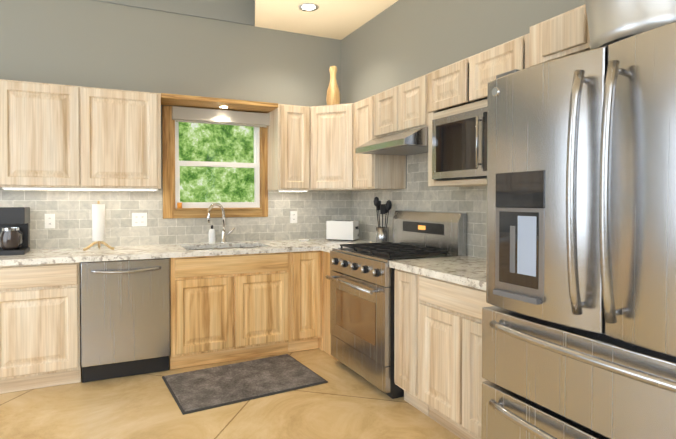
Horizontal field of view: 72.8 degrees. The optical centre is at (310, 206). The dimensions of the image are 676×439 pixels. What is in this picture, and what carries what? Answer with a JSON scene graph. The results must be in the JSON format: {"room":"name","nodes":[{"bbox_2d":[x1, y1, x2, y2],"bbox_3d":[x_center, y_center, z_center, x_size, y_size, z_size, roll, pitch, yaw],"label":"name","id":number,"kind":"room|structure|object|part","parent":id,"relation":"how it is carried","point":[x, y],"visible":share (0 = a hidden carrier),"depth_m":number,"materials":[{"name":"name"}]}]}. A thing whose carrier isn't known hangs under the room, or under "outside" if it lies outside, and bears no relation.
{"room":"kitchen","nodes":[
{"label":"kitchen","id":0,"kind":"room"},
{"bbox_2d":[0,0,340,249],"bbox_3d":[-2.453,-0.406,3.543,6.500,3.300,0.150,0,1,-24],"label":"wall","id":1,"kind":"structure","parent":0,"point":[91,43],"depth_m":3.95,"materials":[{"name":"grey paint"}]},
{"bbox_2d":[0,79,160,188],"bbox_3d":[-1.768,-0.526,3.577,1.109,0.760,0.327,0,1,-24],"label":"upper cabinet","id":2,"kind":"object","parent":1,"relation":"attached to","point":[59,136],"visible":0.98,"depth_m":3.41,"materials":[{"name":"brown wood"}]},
{"bbox_2d":[2,187,157,190],"bbox_3d":[-1.720,-0.135,3.479,1.050,0.016,0.038,0,1,-24],"label":"under-cabinet light","id":3,"kind":"object","parent":2,"relation":"attached to","point":[45,188],"visible":0.96,"depth_m":3.43,"materials":[{"name":"white plastic"}]},
{"bbox_2d":[93,0,254,25],"bbox_3d":[-2.893,-1.793,3.240,5.170,0.234,0.012,0,1,-24],"label":"wall band","id":4,"kind":"object","parent":1,"relation":"attached to","point":[239,11],"visible":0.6,"depth_m":4.09,"materials":[{"name":"grey paint"}]},
{"bbox_2d":[0,188,350,249],"bbox_3d":[-1.550,0.087,3.858,4.300,0.484,0.010,0,1,-24],"label":"backsplash","id":5,"kind":"structure","parent":1,"relation":"attached to","point":[71,210],"depth_m":3.93,"materials":[{"name":"tile"}]},
{"bbox_2d":[45,214,54,228],"bbox_3d":[-2.066,0.113,3.623,0.072,0.116,0.007,0,1,-24],"label":"electrical outlet","id":6,"kind":"object","parent":5,"relation":"attached to","point":[49,220],"visible":1,"depth_m":3.62,"materials":[{"name":"white plastic"}]},
{"bbox_2d":[132,213,146,226],"bbox_3d":[-1.457,0.109,3.889,0.120,0.116,0.007,0,1,-24],"label":"electrical outlet","id":7,"kind":"object","parent":5,"relation":"attached to","point":[139,219],"visible":1,"depth_m":3.89,"materials":[{"name":"white plastic"}]},
{"bbox_2d":[290,211,296,222],"bbox_3d":[-0.167,0.100,4.452,0.072,0.116,0.007,0,1,-24],"label":"electrical outlet","id":8,"kind":"object","parent":5,"relation":"attached to","point":[293,216],"visible":1,"depth_m":4.45,"materials":[{"name":"white plastic"}]},
{"bbox_2d":[162,106,267,218],"bbox_3d":[-0.858,-0.390,4.177,0.954,0.976,0.125,0,1,-24],"label":"window","id":9,"kind":"structure","parent":1,"relation":"in","point":[170,210],"depth_m":4.12,"materials":[{"name":"wood"}]},
{"bbox_2d":[177,202,181,207],"bbox_3d":[-1.151,-0.017,4.011,0.044,0.058,0.044,0,1,-24],"label":"candle","id":10,"kind":"object","parent":9,"relation":"on","point":[179,204],"visible":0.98,"depth_m":4.00,"materials":[{"name":"orange wax"}]},
{"bbox_3d":[-0.855,-0.408,4.206,0.775,0.835,0.074,0,1,-24],"label":"window sash","id":11,"kind":"part","parent":9,"relation":"part of","materials":[{"name":"white wood"}]},
{"bbox_2d":[161,93,277,112],"bbox_3d":[-0.802,-0.892,3.983,0.988,0.040,0.308,0,1,-24],"label":"window valance","id":12,"kind":"object","parent":9,"relation":"attached to","point":[210,103],"visible":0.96,"depth_m":3.92,"materials":[{"name":"brown wood"}]},
{"bbox_2d":[172,106,269,127],"bbox_3d":[-0.795,-0.804,4.125,0.880,0.129,0.056,0,1,-24],"label":"window blind","id":13,"kind":"object","parent":9,"relation":"attached to","point":[211,116],"visible":0.96,"depth_m":4.09,"materials":[{"name":"beige fabric"}]},
{"bbox_2d":[268,104,309,189],"bbox_3d":[-0.209,-0.537,4.258,0.311,0.760,0.327,0,1,-24],"label":"upper cabinet","id":14,"kind":"object","parent":1,"relation":"attached to","point":[289,147],"visible":0.85,"depth_m":4.12,"materials":[{"name":"brown wood"}]},
{"bbox_2d":[278,190,307,191],"bbox_3d":[-0.164,-0.146,4.158,0.275,0.016,0.038,0,1,-24],"label":"under-cabinet light","id":15,"kind":"object","parent":14,"relation":"attached to","point":[293,190],"visible":0.96,"depth_m":4.14,"materials":[{"name":"white plastic"}]},
{"bbox_2d":[0,348,460,438],"bbox_3d":[-0.822,1.354,-0.164,6.500,0.100,8.300,0,1,-24],"label":"floor","id":16,"kind":"structure","parent":0,"point":[345,402],"depth_m":2.78,"materials":[{"name":"tile"}]},
{"bbox_2d":[0,262,81,393],"bbox_3d":[-1.972,0.813,3.345,0.540,0.867,0.627,0,1,-24],"label":"base cabinet","id":17,"kind":"object","parent":16,"relation":"on","point":[40,325],"visible":0.83,"depth_m":3.08,"materials":[{"name":"brown wood"}]},
{"bbox_2d":[81,258,169,382],"bbox_3d":[-1.433,0.809,3.546,0.592,0.864,0.687,0,1,-24],"label":"dishwasher","id":18,"kind":"object","parent":16,"relation":"on","point":[116,370],"depth_m":3.28,"materials":[{"name":"silver metal"}]},
{"bbox_3d":[-1.326,0.749,3.298,0.592,0.730,0.034,0,1,-24],"label":"dishwasher door","id":19,"kind":"part","parent":18,"relation":"part of","materials":[{"name":"silver metal"}]},
{"bbox_3d":[-1.308,0.455,3.254,0.467,0.033,0.061,0,1,-24],"label":"dishwasher handle","id":20,"kind":"part","parent":18,"relation":"part of","materials":[{"name":"silver metal"}]},
{"bbox_2d":[169,247,290,368],"bbox_3d":[-0.725,0.805,3.890,0.965,0.867,0.627,0,1,-24],"label":"base cabinet","id":21,"kind":"object","parent":16,"relation":"on","point":[224,308],"visible":0.92,"depth_m":3.59,"materials":[{"name":"brown wood"}]},
{"bbox_2d":[162,354,327,414],"bbox_3d":[-0.483,1.240,3.294,1.020,0.016,0.660,0,1,-29],"label":"rug","id":22,"kind":"object","parent":16,"relation":"on","point":[203,389],"visible":1,"depth_m":3.23,"materials":[{"name":"grey fabric"}]},
{"bbox_2d":[288,250,321,351],"bbox_3d":[-0.153,0.801,4.139,0.278,0.867,0.627,0,1,-24],"label":"base cabinet","id":23,"kind":"object","parent":16,"relation":"on","point":[306,300],"visible":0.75,"depth_m":3.86,"materials":[{"name":"brown wood"}]},
{"bbox_2d":[318,251,338,360],"bbox_3d":[0.311,0.800,4.202,0.616,0.867,0.883,0,1,-24],"label":"base cabinet","id":24,"kind":"object","parent":16,"relation":"on","point":[324,342],"visible":0.17,"depth_m":3.89,"materials":[{"name":"brown wood"}]},
{"bbox_2d":[326,211,466,398],"bbox_3d":[0.582,0.643,3.394,0.737,1.203,0.797,0,1,-24],"label":"range","id":25,"kind":"object","parent":16,"relation":"on","point":[362,332],"depth_m":3.22,"materials":[{"name":"silver metal"}]},
{"bbox_3d":[0.278,0.549,3.260,0.073,0.026,0.657,0,1,-24],"label":"kitchen range handle","id":26,"kind":"part","parent":25,"relation":"part of","materials":[{"name":"silver metal"}]},
{"bbox_3d":[0.292,0.427,3.264,0.042,0.053,0.651,0,1,-24],"label":"range knob","id":27,"kind":"part","parent":25,"relation":"part of","materials":[{"name":"silver metal"}]},
{"bbox_3d":[0.590,0.315,3.396,0.480,0.028,0.701,0,1,-24],"label":"range top","id":28,"kind":"part","parent":25,"relation":"part of","materials":[{"name":"black metal"}]},
{"bbox_2d":[394,269,428,415],"bbox_3d":[0.857,0.820,2.938,0.627,0.867,0.250,0,1,-24],"label":"base cabinet","id":29,"kind":"object","parent":16,"relation":"on","point":[406,332],"visible":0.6,"depth_m":2.80,"materials":[{"name":"brown wood"}]},
{"bbox_2d":[419,275,493,438],"bbox_3d":[1.057,0.827,2.481,0.627,0.867,0.742,0,1,-24],"label":"base cabinet","id":30,"kind":"object","parent":16,"relation":"on","point":[451,379],"visible":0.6,"depth_m":2.44,"materials":[{"name":"brown wood"}]},
{"bbox_2d":[481,21,675,438],"bbox_3d":[1.264,0.370,1.605,0.914,1.806,0.996,0,1,-24],"label":"refrigerator","id":31,"kind":"object","parent":16,"relation":"on","point":[506,73],"depth_m":1.48,"materials":[{"name":"silver metal"}]},
{"bbox_3d":[0.776,-0.066,1.744,0.042,0.828,0.258,0,1,-24],"label":"refrigerator panel","id":32,"kind":"part","parent":31,"relation":"part of","materials":[{"name":"silver metal"}]},
{"bbox_3d":[0.977,0.347,1.479,0.145,1.716,0.996,0,1,-24],"label":"refrigerator door","id":33,"kind":"part","parent":31,"relation":"part of","materials":[{"name":"silver metal"}]},
{"bbox_3d":[0.885,0.182,1.436,0.088,1.244,0.837,0,1,-24],"label":"refrigerator handle","id":34,"kind":"part","parent":31,"relation":"part of","materials":[{"name":"silver metal"}]},
{"bbox_2d":[585,0,675,49],"bbox_3d":[1.128,-0.694,1.506,0.432,0.322,0.432,0,1,-24],"label":"tub","id":35,"kind":"object","parent":31,"relation":"on","point":[611,21],"visible":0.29,"depth_m":1.43,"materials":[{"name":"grey metal"}]},
{"bbox_2d":[341,0,584,103],"bbox_3d":[1.404,-1.274,2.294,0.120,0.764,5.200,0,1,-24],"label":"wall","id":36,"kind":"structure","parent":0,"point":[398,42],"depth_m":3.41,"materials":[{"name":"grey paint"}]},
{"bbox_2d":[406,60,524,257],"bbox_3d":[2.088,-0.366,1.080,0.150,3.300,8.000,0,1,-24],"label":"wall","id":37,"kind":"structure","parent":0,"point":[468,102],"depth_m":3.17,"materials":[{"name":"grey paint"}]},
{"bbox_2d":[310,103,366,190],"bbox_3d":[0.265,-0.538,4.307,0.600,0.760,0.615,0,1,-24],"label":"upper cabinet","id":38,"kind":"object","parent":37,"relation":"attached to","point":[331,147],"visible":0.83,"depth_m":4.09,"materials":[{"name":"brown wood"}]},
{"bbox_2d":[326,66,339,104],"bbox_3d":[0.208,-1.113,4.285,0.132,0.390,0.132,0,1,-24],"label":"vase","id":39,"kind":"object","parent":38,"relation":"on","point":[333,96],"visible":0.88,"depth_m":4.25,"materials":[{"name":"beige ceramic"}]},
{"bbox_2d":[353,95,405,189],"bbox_3d":[0.581,-0.532,3.924,0.327,0.760,0.338,0,1,-24],"label":"upper cabinet","id":40,"kind":"object","parent":37,"relation":"attached to","point":[377,172],"visible":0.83,"depth_m":3.80,"materials":[{"name":"brown wood"}]},
{"bbox_2d":[375,73,428,137],"bbox_3d":[0.789,-0.727,3.444,0.327,0.355,0.666,0,1,-24],"label":"upper cabinet","id":41,"kind":"object","parent":37,"relation":"attached to","point":[403,107],"visible":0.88,"depth_m":3.32,"materials":[{"name":"brown wood"}]},
{"bbox_2d":[355,127,427,155],"bbox_3d":[0.707,-0.479,3.411,0.488,0.128,0.663,0,1,-24],"label":"range hood","id":42,"kind":"object","parent":41,"relation":"attached to","point":[410,142],"visible":0.73,"depth_m":3.24,"materials":[{"name":"silver metal"}]},
{"bbox_2d":[351,153,486,258],"bbox_3d":[0.954,0.145,3.484,0.010,1.400,2.680,0,1,-24],"label":"backsplash","id":43,"kind":"structure","parent":37,"relation":"attached to","point":[418,193],"depth_m":3.62,"materials":[{"name":"tile"}]},
{"bbox_2d":[428,33,529,186],"bbox_3d":[1.095,-0.513,2.744,0.330,0.760,0.860,0,1,-24],"label":"upper cabinet","id":44,"kind":"object","parent":37,"relation":"attached to","point":[448,90],"visible":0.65,"depth_m":2.73,"materials":[{"name":"brown wood"}]},
{"bbox_2d":[432,107,486,180],"bbox_3d":[1.035,-0.364,2.774,0.363,0.394,0.557,0,1,-24],"label":"microwave","id":45,"kind":"object","parent":44,"relation":"in","point":[453,145],"depth_m":2.73,"materials":[{"name":"silver metal"}]},
{"bbox_3d":[0.940,-0.364,2.575,0.029,0.288,0.016,0,1,-24],"label":"microwave handle","id":46,"kind":"part","parent":45,"relation":"part of","materials":[{"name":"silver metal"}]},
{"bbox_2d":[529,4,589,66],"bbox_3d":[1.484,-0.780,1.764,0.397,0.195,1.228,0,1,-24],"label":"upper cabinet","id":47,"kind":"object","parent":37,"relation":"attached to","point":[565,34],"visible":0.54,"depth_m":2.08,"materials":[{"name":"brown wood"}]},
{"label":"outside","id":48,"kind":"structure","parent":0,"visible":0},
{"bbox_2d":[179,122,253,201],"bbox_3d":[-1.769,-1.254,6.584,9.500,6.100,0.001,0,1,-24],"label":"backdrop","id":49,"kind":"structure","parent":48,"point":[230,154],"depth_m":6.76,"materials":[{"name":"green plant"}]},
{"bbox_3d":[-2.741,0.819,3.009,1.130,0.867,0.627,0,1,-24],"label":"base cabinet","id":50,"kind":"object","parent":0,"visible":0},
{"bbox_2d":[0,238,375,265],"bbox_3d":[-1.356,0.444,3.591,4.138,0.220,0.640,0,1,-24],"label":"countertop","id":51,"kind":"structure","parent":50,"relation":"on","point":[93,254],"depth_m":3.51,"materials":[{"name":"stone"}]},
{"bbox_2d":[0,207,29,255],"bbox_3d":[-2.159,0.170,3.304,0.196,0.335,0.243,0,1,-24],"label":"coffee maker","id":52,"kind":"object","parent":51,"relation":"on","point":[14,230],"visible":1,"depth_m":3.22,"materials":[{"name":"black plastic"}]},
{"bbox_2d":[83,201,113,250],"bbox_3d":[-1.642,0.143,3.543,0.218,0.378,0.162,0,1,-24],"label":"paper towel holder","id":53,"kind":"object","parent":51,"relation":"on","point":[98,221],"visible":1,"depth_m":3.48,"materials":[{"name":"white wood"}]},
{"bbox_2d":[209,225,215,243],"bbox_3d":[-0.878,0.244,4.064,0.062,0.163,0.066,0,1,-24],"label":"soap dispenser","id":54,"kind":"object","parent":51,"relation":"on","point":[212,236],"visible":1,"depth_m":4.04,"materials":[{"name":"white plastic"}]},
{"bbox_2d":[207,203,234,242],"bbox_3d":[-0.798,0.144,4.058,0.273,0.363,0.165,0,1,-24],"label":"faucet","id":55,"kind":"object","parent":51,"relation":"on","point":[223,235],"visible":1,"depth_m":4.10,"materials":[{"name":"silver metal"}]},
{"bbox_2d":[326,220,358,240],"bbox_3d":[0.313,0.228,4.394,0.288,0.186,0.165,0,1,24],"label":"toaster","id":56,"kind":"object","parent":51,"relation":"on","point":[339,230],"visible":1,"depth_m":4.33,"materials":[{"name":"white plastic"}]},
{"bbox_2d":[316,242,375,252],"bbox_3d":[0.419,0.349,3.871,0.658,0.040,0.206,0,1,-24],"label":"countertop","id":57,"kind":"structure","parent":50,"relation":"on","point":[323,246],"depth_m":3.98,"materials":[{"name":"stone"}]},
{"bbox_2d":[373,197,391,242],"bbox_3d":[0.620,0.120,3.962,0.156,0.415,0.126,0,1,-24],"label":"utensil crock","id":58,"kind":"object","parent":57,"relation":"on","point":[382,233],"visible":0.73,"depth_m":3.93,"materials":[{"name":"silver metal"}]},
{"bbox_2d":[389,256,486,290],"bbox_3d":[0.991,0.370,2.584,0.639,0.040,0.998,0,1,-24],"label":"countertop","id":59,"kind":"structure","parent":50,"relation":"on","point":[469,271],"depth_m":2.63,"materials":[{"name":"stone"}]},
{"bbox_3d":[-0.822,-1.926,-0.216,6.500,0.140,8.300,0,1,-24],"label":"ceiling","id":60,"kind":"structure","parent":0,"visible":0},
{"bbox_2d":[255,0,397,39],"bbox_3d":[0.270,-1.771,2.009,2.420,0.239,4.800,0,1,-24],"label":"ceiling","id":61,"kind":"structure","parent":60,"relation":"attached to","point":[338,19],"depth_m":4.03,"materials":[{"name":"beige paint"}]},
{"bbox_2d":[299,3,318,11],"bbox_3d":[-0.020,-1.679,3.849,0.170,0.004,0.170,0,1,-24],"label":"recessed light","id":62,"kind":"object","parent":61,"relation":"attached to","point":[308,7],"visible":1,"depth_m":3.85,"materials":[{"name":"white plastic"}]}
]}

